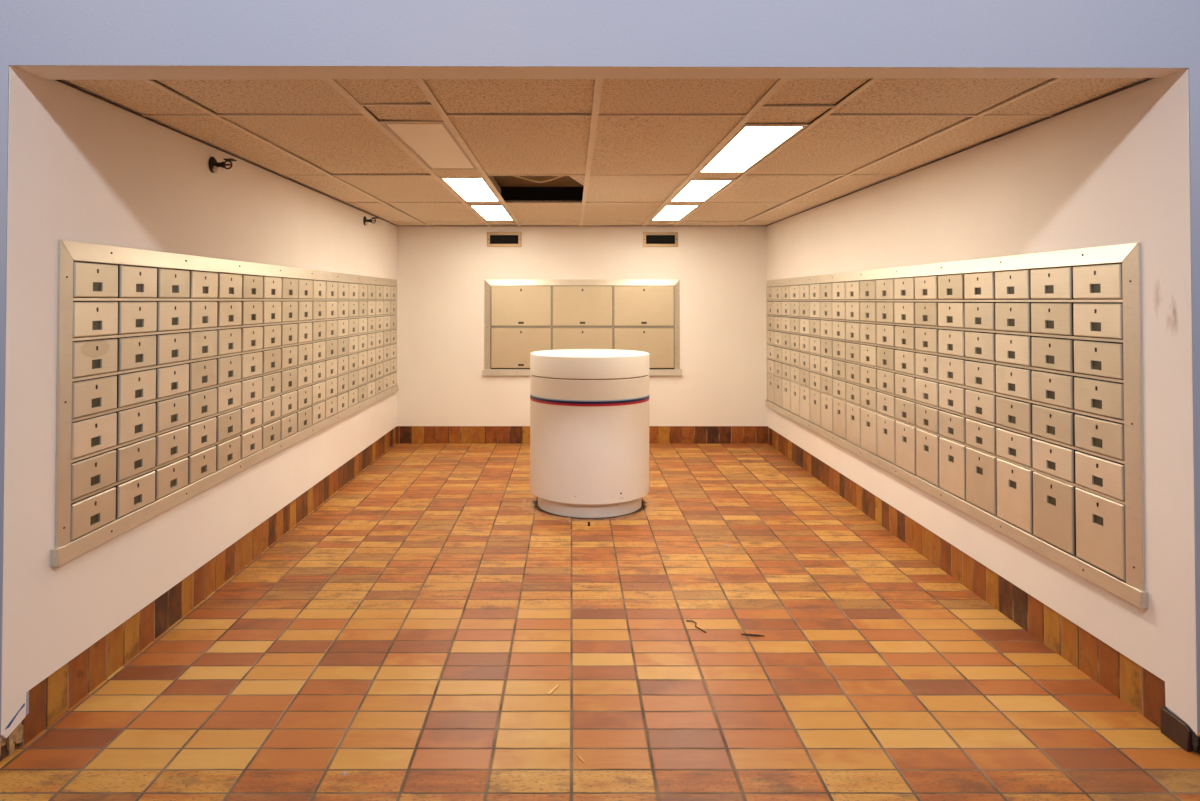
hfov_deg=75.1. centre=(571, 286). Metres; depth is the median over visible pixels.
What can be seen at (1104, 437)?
mailbox
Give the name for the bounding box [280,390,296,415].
mailbox
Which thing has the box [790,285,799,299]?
mailbox
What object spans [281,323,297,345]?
mailbox
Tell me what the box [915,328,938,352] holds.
mailbox
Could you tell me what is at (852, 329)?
mailbox
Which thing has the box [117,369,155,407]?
mailbox
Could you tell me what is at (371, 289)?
mailbox
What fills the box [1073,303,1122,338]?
mailbox
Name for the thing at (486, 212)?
diffuser
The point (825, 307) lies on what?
mailbox
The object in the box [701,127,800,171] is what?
diffuser
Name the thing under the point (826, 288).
mailbox
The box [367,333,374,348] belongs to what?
mailbox
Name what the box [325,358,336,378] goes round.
mailbox
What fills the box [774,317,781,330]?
mailbox
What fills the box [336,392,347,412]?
mailbox
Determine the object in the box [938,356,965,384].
mailbox
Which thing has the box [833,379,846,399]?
mailbox
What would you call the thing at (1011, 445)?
mailbox
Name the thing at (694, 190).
ceiling light
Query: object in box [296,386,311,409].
mailbox
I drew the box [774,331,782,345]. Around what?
mailbox
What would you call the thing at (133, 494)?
mailbox
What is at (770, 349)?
mailbox
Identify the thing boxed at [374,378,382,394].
mailbox
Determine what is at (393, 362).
mailbox
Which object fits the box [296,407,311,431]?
mailbox
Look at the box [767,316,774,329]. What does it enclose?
mailbox
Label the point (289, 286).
mailbox
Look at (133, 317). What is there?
mailbox
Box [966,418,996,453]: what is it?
mailbox
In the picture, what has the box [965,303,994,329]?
mailbox
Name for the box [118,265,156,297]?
mailbox
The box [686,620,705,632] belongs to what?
twig
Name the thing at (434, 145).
diffuser
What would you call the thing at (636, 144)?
ceiling
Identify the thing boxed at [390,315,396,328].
mailbox
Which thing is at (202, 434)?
mailbox
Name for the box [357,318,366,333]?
mailbox
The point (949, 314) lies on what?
mailbox
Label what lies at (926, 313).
mailbox
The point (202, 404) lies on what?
mailbox
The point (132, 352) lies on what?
mailbox
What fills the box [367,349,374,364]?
mailbox
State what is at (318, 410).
mailbox
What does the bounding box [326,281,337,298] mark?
mailbox
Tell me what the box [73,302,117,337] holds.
mailbox
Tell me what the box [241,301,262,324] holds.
mailbox
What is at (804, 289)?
mailbox
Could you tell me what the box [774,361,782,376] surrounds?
mailbox
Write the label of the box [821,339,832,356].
mailbox
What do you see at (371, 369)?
mailbox
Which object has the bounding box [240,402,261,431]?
mailbox
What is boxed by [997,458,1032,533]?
mailbox
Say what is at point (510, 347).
box
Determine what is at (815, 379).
mailbox
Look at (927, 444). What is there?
mailbox
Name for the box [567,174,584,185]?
tile
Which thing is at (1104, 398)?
mailbox
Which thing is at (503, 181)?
deck
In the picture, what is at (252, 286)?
mailbox
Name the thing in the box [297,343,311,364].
mailbox
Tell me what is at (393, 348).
mailbox
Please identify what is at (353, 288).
mailbox
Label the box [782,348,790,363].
mailbox
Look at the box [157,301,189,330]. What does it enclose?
mailbox
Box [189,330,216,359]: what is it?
mailbox
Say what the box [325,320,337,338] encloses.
mailbox
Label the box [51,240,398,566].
mailbox frame
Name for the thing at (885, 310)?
mailbox
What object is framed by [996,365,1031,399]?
mailbox
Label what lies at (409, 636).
floor
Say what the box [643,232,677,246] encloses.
air vent
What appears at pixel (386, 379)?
mailbox
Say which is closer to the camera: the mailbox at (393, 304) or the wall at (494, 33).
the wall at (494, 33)
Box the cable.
[514,176,562,182]
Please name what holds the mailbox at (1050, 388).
in the mailbox frame at (1132, 590)
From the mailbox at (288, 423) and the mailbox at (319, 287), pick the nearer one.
the mailbox at (288, 423)
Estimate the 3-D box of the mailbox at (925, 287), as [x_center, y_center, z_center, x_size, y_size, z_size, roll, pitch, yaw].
[1.985,0.006,4.365,0.018,0.128,0.267,0,-1,0]
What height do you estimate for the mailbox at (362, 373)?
0.128 m
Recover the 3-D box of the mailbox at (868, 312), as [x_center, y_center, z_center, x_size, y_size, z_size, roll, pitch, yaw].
[1.985,0.166,5.213,0.017,0.128,0.267,0,-1,0]
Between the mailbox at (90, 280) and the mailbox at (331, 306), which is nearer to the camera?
the mailbox at (90, 280)
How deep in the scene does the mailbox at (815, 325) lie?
6.32 m
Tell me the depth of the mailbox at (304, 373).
5.16 m
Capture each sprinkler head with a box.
[209,157,236,172]
[363,216,377,225]
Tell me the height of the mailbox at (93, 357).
0.128 m
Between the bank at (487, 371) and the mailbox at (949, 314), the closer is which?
the mailbox at (949, 314)
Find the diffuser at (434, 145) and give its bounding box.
[386,124,473,168]
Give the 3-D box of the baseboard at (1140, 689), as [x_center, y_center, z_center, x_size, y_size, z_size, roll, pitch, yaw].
[2.030,1.463,5.297,0.041,0.180,5.334,0,-1,0]
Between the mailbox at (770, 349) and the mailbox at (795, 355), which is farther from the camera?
the mailbox at (770, 349)
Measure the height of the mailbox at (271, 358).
0.128 m
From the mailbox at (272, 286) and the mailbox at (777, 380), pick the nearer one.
the mailbox at (272, 286)
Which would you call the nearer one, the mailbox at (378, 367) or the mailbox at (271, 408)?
the mailbox at (271, 408)
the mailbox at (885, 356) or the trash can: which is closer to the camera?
the mailbox at (885, 356)
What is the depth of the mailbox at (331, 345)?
5.74 m
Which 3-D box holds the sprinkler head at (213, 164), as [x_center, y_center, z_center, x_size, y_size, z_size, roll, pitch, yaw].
[-1.731,-0.605,3.879,0.112,0.084,0.080,0,-1,0]
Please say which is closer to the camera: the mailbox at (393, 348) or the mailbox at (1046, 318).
the mailbox at (1046, 318)
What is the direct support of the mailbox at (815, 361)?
in the mailbox frame at (1132, 590)
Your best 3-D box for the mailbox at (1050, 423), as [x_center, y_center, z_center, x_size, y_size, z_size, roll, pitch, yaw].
[1.985,0.567,3.220,0.017,0.128,0.267,0,-1,0]
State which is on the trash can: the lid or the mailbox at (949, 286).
the lid
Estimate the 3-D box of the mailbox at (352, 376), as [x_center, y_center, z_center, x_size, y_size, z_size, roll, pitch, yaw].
[-1.772,0.753,6.315,0.017,0.128,0.267,0,-1,0]
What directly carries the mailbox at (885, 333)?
in the mailbox frame at (1132, 590)
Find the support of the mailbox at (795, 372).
in the mailbox frame at (1132, 590)
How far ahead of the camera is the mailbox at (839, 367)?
5.75 m
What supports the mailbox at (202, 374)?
in the mailbox frame at (65, 550)
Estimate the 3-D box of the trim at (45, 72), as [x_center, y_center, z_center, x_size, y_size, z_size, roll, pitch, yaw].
[0.106,-0.710,2.563,3.787,0.014,0.164,0,-1,0]
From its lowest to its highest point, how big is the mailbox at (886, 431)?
0.272 m
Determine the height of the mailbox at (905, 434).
0.272 m
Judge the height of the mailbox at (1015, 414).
0.128 m
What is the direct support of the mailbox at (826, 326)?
in the mailbox frame at (1132, 590)
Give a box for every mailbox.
[70,487,115,540]
[71,413,116,458]
[71,450,115,499]
[72,339,117,377]
[72,376,116,418]
[73,261,117,297]
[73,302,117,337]
[116,403,155,444]
[116,437,155,481]
[116,471,154,517]
[117,335,155,370]
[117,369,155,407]
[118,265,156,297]
[118,302,156,333]
[155,395,188,431]
[155,426,188,465]
[155,457,187,499]
[156,333,188,364]
[156,364,188,398]
[157,268,189,297]
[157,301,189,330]
[188,359,216,390]
[188,388,216,421]
[188,417,216,452]
[188,446,215,483]
[189,271,217,297]
[189,301,217,328]
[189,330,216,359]
[216,382,240,412]
[216,409,240,441]
[216,436,240,470]
[217,301,241,326]
[217,328,240,355]
[217,355,240,383]
[218,273,241,297]
[240,377,261,404]
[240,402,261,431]
[240,427,261,458]
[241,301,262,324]
[241,326,262,351]
[241,352,262,378]
[242,275,262,298]
[261,349,280,373]
[261,372,280,398]
[261,396,280,423]
[261,420,280,448]
[262,276,281,298]
[262,301,280,323]
[262,325,280,348]
[280,346,297,368]
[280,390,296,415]
[280,413,296,439]
[281,278,297,298]
[281,301,297,321]
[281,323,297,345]
[281,368,296,392]
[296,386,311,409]
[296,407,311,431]
[297,322,311,342]
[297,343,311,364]
[297,364,311,387]
[298,279,312,298]
[298,301,312,320]
[311,361,324,382]
[311,381,324,403]
[311,401,324,424]
[312,280,325,298]
[312,301,325,319]
[312,321,325,340]
[312,341,325,361]
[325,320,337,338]
[325,339,337,358]
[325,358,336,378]
[325,377,336,398]
[325,396,336,418]
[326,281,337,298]
[326,301,337,318]
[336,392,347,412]
[337,301,348,317]
[337,319,347,336]
[337,337,347,355]
[337,356,347,374]
[337,374,347,393]
[338,282,348,298]
[347,336,357,352]
[347,353,357,370]
[347,371,357,388]
[347,388,357,407]
[348,283,357,298]
[348,301,357,316]
[348,318,357,334]
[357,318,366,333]
[357,368,366,385]
[357,384,366,402]
[358,284,366,298]
[358,301,366,315]
[358,334,366,350]
[358,351,366,367]
[366,284,375,298]
[366,365,374,381]
[367,301,375,315]
[367,317,375,331]
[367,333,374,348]
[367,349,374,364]
[367,381,374,398]
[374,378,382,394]
[375,285,382,298]
[375,316,382,330]
[375,332,382,346]
[375,347,382,362]
[375,362,382,378]
[376,301,382,314]
[382,330,389,344]
[382,375,389,390]
[383,286,389,298]
[383,301,389,314]
[383,316,389,329]
[383,345,389,359]
[383,360,389,375]
[389,329,396,342]
[389,372,395,387]
[390,286,396,298]
[390,301,396,313]
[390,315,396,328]
[390,344,396,357]
[390,358,396,372]
[767,287,773,299]
[767,302,773,314]
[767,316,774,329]
[767,330,774,343]
[767,345,773,358]
[767,359,774,373]
[767,373,774,402]
[774,286,781,299]
[774,302,781,314]
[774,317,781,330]
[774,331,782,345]
[774,346,781,360]
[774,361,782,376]
[774,376,782,406]
[782,286,789,299]
[782,302,790,315]
[782,317,790,331]
[782,333,790,347]
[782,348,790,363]
[782,364,790,379]
[782,379,790,410]
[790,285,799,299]
[790,302,800,316]
[790,334,799,349]
[791,318,800,332]
[791,350,799,366]
[791,366,799,382]
[791,382,799,415]
[800,284,809,299]
[800,302,809,316]
[800,319,809,334]
[800,335,809,351]
[800,352,809,368]
[800,369,810,386]
[800,385,809,420]
[810,284,820,299]
[810,302,820,317]
[810,319,820,335]
[810,337,821,353]
[810,354,820,372]
[810,372,820,390]
[810,389,820,426]
[820,283,832,299]
[820,302,832,318]
[821,320,832,337]
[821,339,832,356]
[821,357,833,375]
[821,375,833,394]
[821,393,833,432]
[832,282,845,299]
[832,302,845,319]
[832,321,845,339]
[833,340,845,359]
[833,360,846,379]
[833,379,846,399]
[833,398,846,439]
[846,281,860,299]
[846,302,860,320]
[846,322,860,341]
[846,342,860,362]
[846,363,860,383]
[846,383,860,404]
[846,403,860,446]
[860,280,876,299]
[860,302,876,321]
[860,323,876,343]
[860,345,876,365]
[861,366,877,388]
[861,387,877,410]
[861,408,877,454]
[876,279,894,299]
[876,302,894,322]
[877,325,894,346]
[877,347,894,369]
[877,369,895,393]
[877,392,894,417]
[877,414,895,463]
[894,277,914,299]
[894,302,915,324]
[895,326,915,349]
[895,350,915,374]
[895,374,915,399]
[895,397,916,424]
[895,421,915,474]
[915,276,937,298]
[915,302,937,325]
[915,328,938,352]
[915,353,938,379]
[915,378,939,406]
[916,404,939,432]
[916,428,939,485]
[938,274,963,298]
[938,303,964,327]
[938,329,965,356]
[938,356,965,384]
[939,383,965,413]
[939,410,965,442]
[939,437,966,499]
[964,272,994,298]
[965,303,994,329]
[965,332,995,360]
[965,361,995,391]
[965,389,996,422]
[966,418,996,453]
[966,447,996,514]
[995,270,1030,298]
[995,303,1031,332]
[995,334,1031,365]
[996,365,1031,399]
[996,396,1031,432]
[996,428,1032,466]
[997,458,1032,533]
[1030,267,1072,298]
[1031,303,1073,335]
[1031,337,1073,371]
[1031,371,1073,408]
[1032,405,1074,445]
[1032,438,1074,482]
[1033,472,1075,554]
[1073,263,1122,298]
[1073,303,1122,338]
[1074,340,1123,378]
[1074,377,1123,419]
[1075,414,1124,459]
[1075,451,1124,500]
[1075,487,1125,580]
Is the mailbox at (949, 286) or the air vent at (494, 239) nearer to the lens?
the mailbox at (949, 286)
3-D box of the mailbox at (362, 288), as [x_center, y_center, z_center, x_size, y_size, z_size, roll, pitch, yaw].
[-1.772,0.040,6.613,0.018,0.128,0.267,0,-1,0]
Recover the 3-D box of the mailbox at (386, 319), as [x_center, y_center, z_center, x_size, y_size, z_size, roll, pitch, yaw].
[-1.772,0.343,7.463,0.017,0.128,0.267,0,-1,0]
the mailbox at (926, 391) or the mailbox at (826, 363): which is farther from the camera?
the mailbox at (826, 363)
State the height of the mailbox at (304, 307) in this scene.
0.128 m
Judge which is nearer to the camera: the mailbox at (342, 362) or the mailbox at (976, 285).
the mailbox at (976, 285)
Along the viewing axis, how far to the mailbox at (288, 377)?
4.88 m
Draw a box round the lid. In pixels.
[530,349,648,378]
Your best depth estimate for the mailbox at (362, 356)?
6.59 m
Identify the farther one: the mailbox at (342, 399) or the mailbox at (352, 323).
the mailbox at (352, 323)
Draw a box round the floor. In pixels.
[0,443,1199,800]
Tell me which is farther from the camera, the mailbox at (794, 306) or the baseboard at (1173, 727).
the mailbox at (794, 306)
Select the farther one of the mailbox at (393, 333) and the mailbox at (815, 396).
the mailbox at (393, 333)
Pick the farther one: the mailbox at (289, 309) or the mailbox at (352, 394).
the mailbox at (352, 394)
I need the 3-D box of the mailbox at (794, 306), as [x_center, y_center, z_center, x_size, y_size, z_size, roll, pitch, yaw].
[1.985,0.196,6.916,0.018,0.128,0.267,0,-1,0]
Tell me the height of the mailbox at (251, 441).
0.128 m
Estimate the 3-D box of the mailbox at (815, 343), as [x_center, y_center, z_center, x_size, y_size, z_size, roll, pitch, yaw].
[1.985,0.476,6.343,0.018,0.128,0.267,0,-1,0]
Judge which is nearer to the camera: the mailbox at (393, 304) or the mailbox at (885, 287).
the mailbox at (885, 287)
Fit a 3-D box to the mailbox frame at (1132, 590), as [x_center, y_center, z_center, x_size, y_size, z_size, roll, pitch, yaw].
[1.985,0.525,5.330,0.029,1.272,5.233,0,-1,0]
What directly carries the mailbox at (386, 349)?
in the mailbox frame at (65, 550)
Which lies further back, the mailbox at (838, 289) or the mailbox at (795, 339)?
the mailbox at (795, 339)
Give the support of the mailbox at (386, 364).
in the mailbox frame at (65, 550)
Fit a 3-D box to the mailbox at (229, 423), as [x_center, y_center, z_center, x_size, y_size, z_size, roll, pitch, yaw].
[-1.772,0.714,4.034,0.017,0.128,0.267,0,-1,0]
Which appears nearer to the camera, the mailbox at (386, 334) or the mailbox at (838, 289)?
the mailbox at (838, 289)
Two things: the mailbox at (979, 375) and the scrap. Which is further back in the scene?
the mailbox at (979, 375)
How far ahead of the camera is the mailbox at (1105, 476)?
2.92 m
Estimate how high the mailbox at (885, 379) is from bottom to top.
0.128 m
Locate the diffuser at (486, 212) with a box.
[473,206,511,219]
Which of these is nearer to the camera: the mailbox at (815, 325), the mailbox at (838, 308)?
the mailbox at (838, 308)
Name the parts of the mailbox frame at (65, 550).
rail, row rail, row rail, row rail, row rail, backing panel, row rail, row rail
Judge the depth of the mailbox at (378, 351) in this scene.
7.15 m
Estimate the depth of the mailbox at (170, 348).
3.45 m
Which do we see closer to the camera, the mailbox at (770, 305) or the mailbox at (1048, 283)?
the mailbox at (1048, 283)
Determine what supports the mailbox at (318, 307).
in the mailbox frame at (65, 550)
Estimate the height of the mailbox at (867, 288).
0.128 m
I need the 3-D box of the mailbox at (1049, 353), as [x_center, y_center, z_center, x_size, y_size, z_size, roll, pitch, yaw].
[1.985,0.277,3.224,0.017,0.128,0.267,0,-1,0]
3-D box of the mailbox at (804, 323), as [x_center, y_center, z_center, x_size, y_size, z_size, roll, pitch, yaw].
[1.985,0.336,6.630,0.017,0.128,0.267,0,-1,0]
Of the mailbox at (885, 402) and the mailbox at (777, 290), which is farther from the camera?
the mailbox at (777, 290)
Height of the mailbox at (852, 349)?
0.128 m
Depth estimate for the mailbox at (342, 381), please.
6.01 m
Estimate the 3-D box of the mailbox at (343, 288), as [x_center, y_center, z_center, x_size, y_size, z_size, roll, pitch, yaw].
[-1.772,0.030,6.043,0.017,0.128,0.267,0,-1,0]
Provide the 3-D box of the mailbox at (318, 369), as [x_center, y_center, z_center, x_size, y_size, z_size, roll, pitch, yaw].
[-1.772,0.595,5.462,0.018,0.128,0.267,0,-1,0]
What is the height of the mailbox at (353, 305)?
0.128 m
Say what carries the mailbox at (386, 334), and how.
in the mailbox frame at (65, 550)
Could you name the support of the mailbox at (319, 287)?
in the mailbox frame at (65, 550)
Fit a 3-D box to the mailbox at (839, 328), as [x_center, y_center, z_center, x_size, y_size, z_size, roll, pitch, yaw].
[1.985,0.321,5.778,0.018,0.128,0.267,0,-1,0]
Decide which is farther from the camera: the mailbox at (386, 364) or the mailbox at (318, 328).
the mailbox at (386, 364)
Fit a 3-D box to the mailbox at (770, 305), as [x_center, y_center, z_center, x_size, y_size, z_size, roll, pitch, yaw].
[1.985,0.211,7.767,0.017,0.128,0.267,0,-1,0]
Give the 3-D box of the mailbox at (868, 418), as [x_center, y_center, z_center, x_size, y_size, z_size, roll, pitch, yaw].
[1.985,0.960,5.199,0.018,0.272,0.267,0,-1,0]
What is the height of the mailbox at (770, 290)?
0.128 m
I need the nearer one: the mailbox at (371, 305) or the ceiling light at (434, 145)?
the ceiling light at (434, 145)
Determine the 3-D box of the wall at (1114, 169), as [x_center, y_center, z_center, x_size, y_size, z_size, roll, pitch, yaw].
[2.068,0.178,5.316,0.143,2.750,5.623,0,-1,0]
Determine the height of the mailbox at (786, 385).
0.272 m
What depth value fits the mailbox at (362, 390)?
6.58 m
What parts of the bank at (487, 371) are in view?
column rail, rail, row rail, column rail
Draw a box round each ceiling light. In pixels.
[380,103,477,169]
[440,176,500,201]
[469,201,513,219]
[651,205,699,219]
[669,178,734,201]
[697,107,807,172]
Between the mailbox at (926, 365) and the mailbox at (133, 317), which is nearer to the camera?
the mailbox at (133, 317)
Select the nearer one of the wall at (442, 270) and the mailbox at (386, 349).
the mailbox at (386, 349)
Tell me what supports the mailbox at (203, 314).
in the mailbox frame at (65, 550)
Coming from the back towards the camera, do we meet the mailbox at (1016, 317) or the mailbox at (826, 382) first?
the mailbox at (826, 382)
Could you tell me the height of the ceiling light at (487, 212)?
0.093 m
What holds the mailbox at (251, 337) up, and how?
in the mailbox frame at (65, 550)
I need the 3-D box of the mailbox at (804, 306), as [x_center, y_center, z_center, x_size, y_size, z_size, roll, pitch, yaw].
[1.985,0.191,6.632,0.017,0.128,0.267,0,-1,0]
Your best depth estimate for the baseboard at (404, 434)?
7.97 m
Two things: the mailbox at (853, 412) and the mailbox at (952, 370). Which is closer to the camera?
the mailbox at (952, 370)
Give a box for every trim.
[10,65,1185,79]
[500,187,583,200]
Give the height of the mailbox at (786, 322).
0.128 m
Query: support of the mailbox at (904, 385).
in the mailbox frame at (1132, 590)
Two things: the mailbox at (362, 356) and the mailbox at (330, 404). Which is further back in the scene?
the mailbox at (362, 356)
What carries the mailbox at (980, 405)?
in the mailbox frame at (1132, 590)
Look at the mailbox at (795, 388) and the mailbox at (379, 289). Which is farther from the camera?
the mailbox at (379, 289)
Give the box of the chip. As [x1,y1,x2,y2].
[547,685,558,694]
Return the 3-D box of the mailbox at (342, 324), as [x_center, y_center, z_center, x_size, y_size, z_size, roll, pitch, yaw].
[-1.772,0.318,6.037,0.017,0.128,0.267,0,-1,0]
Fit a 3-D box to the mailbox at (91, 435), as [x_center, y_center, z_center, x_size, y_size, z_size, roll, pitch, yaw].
[-1.772,0.550,2.896,0.017,0.128,0.267,0,-1,0]
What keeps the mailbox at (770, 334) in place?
in the mailbox frame at (1132, 590)
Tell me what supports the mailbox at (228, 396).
in the mailbox frame at (65, 550)
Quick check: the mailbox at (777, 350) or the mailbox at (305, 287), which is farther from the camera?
the mailbox at (777, 350)
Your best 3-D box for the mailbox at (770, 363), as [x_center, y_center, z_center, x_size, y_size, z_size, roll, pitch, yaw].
[1.985,0.791,7.757,0.018,0.128,0.267,0,-1,0]
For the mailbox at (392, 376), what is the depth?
7.72 m
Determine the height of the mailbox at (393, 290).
0.128 m
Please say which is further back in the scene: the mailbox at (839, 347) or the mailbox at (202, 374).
the mailbox at (839, 347)
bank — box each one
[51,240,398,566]
[482,279,681,375]
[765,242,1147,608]
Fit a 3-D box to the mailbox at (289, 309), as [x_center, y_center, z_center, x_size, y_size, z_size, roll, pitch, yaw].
[-1.772,0.154,4.899,0.018,0.128,0.267,0,-1,0]
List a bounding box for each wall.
[0,0,1199,734]
[0,65,396,760]
[397,202,766,425]
[766,68,1199,753]
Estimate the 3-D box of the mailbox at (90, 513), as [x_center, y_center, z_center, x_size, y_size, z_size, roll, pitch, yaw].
[-1.772,0.837,2.891,0.018,0.128,0.267,0,-1,0]
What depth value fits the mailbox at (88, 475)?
2.88 m
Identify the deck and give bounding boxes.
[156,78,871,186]
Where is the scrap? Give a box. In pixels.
[741,634,763,635]
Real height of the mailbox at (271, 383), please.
0.128 m
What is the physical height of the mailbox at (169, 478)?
0.128 m
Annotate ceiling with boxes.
[56,78,1153,225]
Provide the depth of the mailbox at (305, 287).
5.17 m
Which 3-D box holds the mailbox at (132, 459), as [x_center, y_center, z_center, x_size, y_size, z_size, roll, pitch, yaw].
[-1.772,0.699,3.178,0.018,0.128,0.267,0,-1,0]
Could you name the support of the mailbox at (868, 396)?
in the mailbox frame at (1132, 590)
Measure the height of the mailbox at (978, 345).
0.128 m
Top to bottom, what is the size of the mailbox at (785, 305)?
0.128 m
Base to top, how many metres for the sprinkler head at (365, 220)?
0.084 m
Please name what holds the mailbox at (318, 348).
in the mailbox frame at (65, 550)
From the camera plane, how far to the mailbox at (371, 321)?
6.88 m
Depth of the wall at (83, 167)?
3.02 m
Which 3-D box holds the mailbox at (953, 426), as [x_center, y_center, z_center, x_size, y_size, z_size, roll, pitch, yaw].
[1.985,0.727,4.068,0.018,0.128,0.267,0,-1,0]
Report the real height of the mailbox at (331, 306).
0.128 m
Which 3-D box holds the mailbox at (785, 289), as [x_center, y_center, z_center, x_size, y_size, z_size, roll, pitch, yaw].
[1.985,0.056,7.202,0.017,0.128,0.267,0,-1,0]
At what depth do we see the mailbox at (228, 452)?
4.01 m
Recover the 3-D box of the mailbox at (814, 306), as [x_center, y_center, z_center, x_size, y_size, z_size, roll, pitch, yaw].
[1.985,0.186,6.348,0.017,0.128,0.267,0,-1,0]
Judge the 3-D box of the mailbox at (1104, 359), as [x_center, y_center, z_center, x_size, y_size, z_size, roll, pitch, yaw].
[1.985,0.272,2.941,0.018,0.128,0.267,0,-1,0]
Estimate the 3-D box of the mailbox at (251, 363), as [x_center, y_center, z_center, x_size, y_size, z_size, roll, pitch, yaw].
[-1.772,0.431,4.324,0.017,0.128,0.267,0,-1,0]
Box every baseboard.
[19,427,395,745]
[396,426,767,442]
[768,427,1166,728]
[1160,707,1192,751]
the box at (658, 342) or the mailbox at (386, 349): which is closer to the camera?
the mailbox at (386, 349)
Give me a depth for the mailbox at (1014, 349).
3.49 m
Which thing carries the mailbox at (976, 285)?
in the mailbox frame at (1132, 590)
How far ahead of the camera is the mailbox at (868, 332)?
5.19 m
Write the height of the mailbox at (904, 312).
0.128 m
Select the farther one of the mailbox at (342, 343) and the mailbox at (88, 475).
the mailbox at (342, 343)
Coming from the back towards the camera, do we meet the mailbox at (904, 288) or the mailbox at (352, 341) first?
the mailbox at (352, 341)
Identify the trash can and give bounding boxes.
[530,349,648,517]
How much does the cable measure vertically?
0.096 m
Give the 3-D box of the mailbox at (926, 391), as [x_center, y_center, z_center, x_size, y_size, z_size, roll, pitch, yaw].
[1.985,0.587,4.354,0.018,0.128,0.267,0,-1,0]
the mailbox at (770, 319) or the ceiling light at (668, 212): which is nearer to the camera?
the ceiling light at (668, 212)
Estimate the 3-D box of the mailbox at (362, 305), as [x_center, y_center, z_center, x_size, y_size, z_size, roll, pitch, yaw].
[-1.772,0.184,6.611,0.018,0.128,0.267,0,-1,0]
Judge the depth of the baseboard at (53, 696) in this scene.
3.45 m
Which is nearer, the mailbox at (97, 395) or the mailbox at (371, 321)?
the mailbox at (97, 395)
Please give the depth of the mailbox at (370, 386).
6.86 m
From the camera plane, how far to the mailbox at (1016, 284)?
3.49 m
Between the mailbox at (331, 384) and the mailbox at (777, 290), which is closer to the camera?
the mailbox at (331, 384)
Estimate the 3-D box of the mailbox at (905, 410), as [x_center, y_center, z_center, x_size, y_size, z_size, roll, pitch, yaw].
[1.985,0.737,4.636,0.017,0.128,0.267,0,-1,0]
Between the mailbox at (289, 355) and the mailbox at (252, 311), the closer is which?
the mailbox at (252, 311)
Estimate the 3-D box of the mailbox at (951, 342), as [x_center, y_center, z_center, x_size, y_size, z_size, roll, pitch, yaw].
[1.985,0.292,4.076,0.017,0.128,0.267,0,-1,0]
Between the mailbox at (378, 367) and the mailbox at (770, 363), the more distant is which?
the mailbox at (770, 363)
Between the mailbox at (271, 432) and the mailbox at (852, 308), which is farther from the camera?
the mailbox at (852, 308)
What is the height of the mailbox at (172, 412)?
0.128 m
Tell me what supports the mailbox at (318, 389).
in the mailbox frame at (65, 550)
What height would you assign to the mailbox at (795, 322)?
0.128 m
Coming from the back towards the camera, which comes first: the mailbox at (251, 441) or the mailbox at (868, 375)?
the mailbox at (868, 375)
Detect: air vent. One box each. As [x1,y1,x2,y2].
[487,232,520,246]
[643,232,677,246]
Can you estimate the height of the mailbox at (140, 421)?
0.128 m
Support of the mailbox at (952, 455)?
in the mailbox frame at (1132, 590)
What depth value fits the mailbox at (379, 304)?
7.17 m
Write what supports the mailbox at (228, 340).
in the mailbox frame at (65, 550)
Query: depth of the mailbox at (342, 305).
6.04 m
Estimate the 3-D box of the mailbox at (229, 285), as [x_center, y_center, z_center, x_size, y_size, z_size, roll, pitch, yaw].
[-1.772,-0.004,4.046,0.017,0.128,0.267,0,-1,0]
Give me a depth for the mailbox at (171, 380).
3.45 m
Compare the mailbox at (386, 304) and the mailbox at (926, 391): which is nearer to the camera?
the mailbox at (926, 391)
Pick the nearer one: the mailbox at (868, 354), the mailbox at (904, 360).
the mailbox at (904, 360)
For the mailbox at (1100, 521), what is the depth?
2.91 m
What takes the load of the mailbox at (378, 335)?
in the mailbox frame at (65, 550)
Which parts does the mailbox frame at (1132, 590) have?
row rail, row rail, row rail, row rail, row rail, row rail, rail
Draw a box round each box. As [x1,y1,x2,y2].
[491,286,550,325]
[491,328,550,367]
[553,286,612,325]
[553,328,612,349]
[614,286,673,325]
[614,328,673,367]
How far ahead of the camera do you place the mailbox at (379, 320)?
7.17 m
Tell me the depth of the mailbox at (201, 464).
3.73 m
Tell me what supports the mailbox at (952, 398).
in the mailbox frame at (1132, 590)
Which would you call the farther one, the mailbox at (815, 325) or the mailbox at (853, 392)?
the mailbox at (815, 325)
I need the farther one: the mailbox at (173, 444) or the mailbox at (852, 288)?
the mailbox at (852, 288)
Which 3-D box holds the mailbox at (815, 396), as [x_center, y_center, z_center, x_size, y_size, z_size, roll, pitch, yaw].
[1.985,0.980,6.335,0.018,0.272,0.267,0,-1,0]
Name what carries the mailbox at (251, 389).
in the mailbox frame at (65, 550)
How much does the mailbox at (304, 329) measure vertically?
0.128 m
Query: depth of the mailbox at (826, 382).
6.05 m
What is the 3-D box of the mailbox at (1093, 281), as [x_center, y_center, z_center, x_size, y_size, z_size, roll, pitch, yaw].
[1.985,-0.019,2.946,0.018,0.128,0.267,0,-1,0]
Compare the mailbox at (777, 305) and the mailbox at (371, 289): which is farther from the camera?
the mailbox at (777, 305)
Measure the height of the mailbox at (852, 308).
0.128 m
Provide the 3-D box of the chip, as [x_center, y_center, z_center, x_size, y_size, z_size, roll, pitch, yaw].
[-0.068,1.508,2.918,0.012,0.006,0.073,-1,-1,29]
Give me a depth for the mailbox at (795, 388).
6.88 m
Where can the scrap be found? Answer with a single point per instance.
(741, 634)
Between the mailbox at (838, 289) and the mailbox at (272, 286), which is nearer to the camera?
the mailbox at (272, 286)
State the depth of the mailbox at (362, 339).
6.59 m

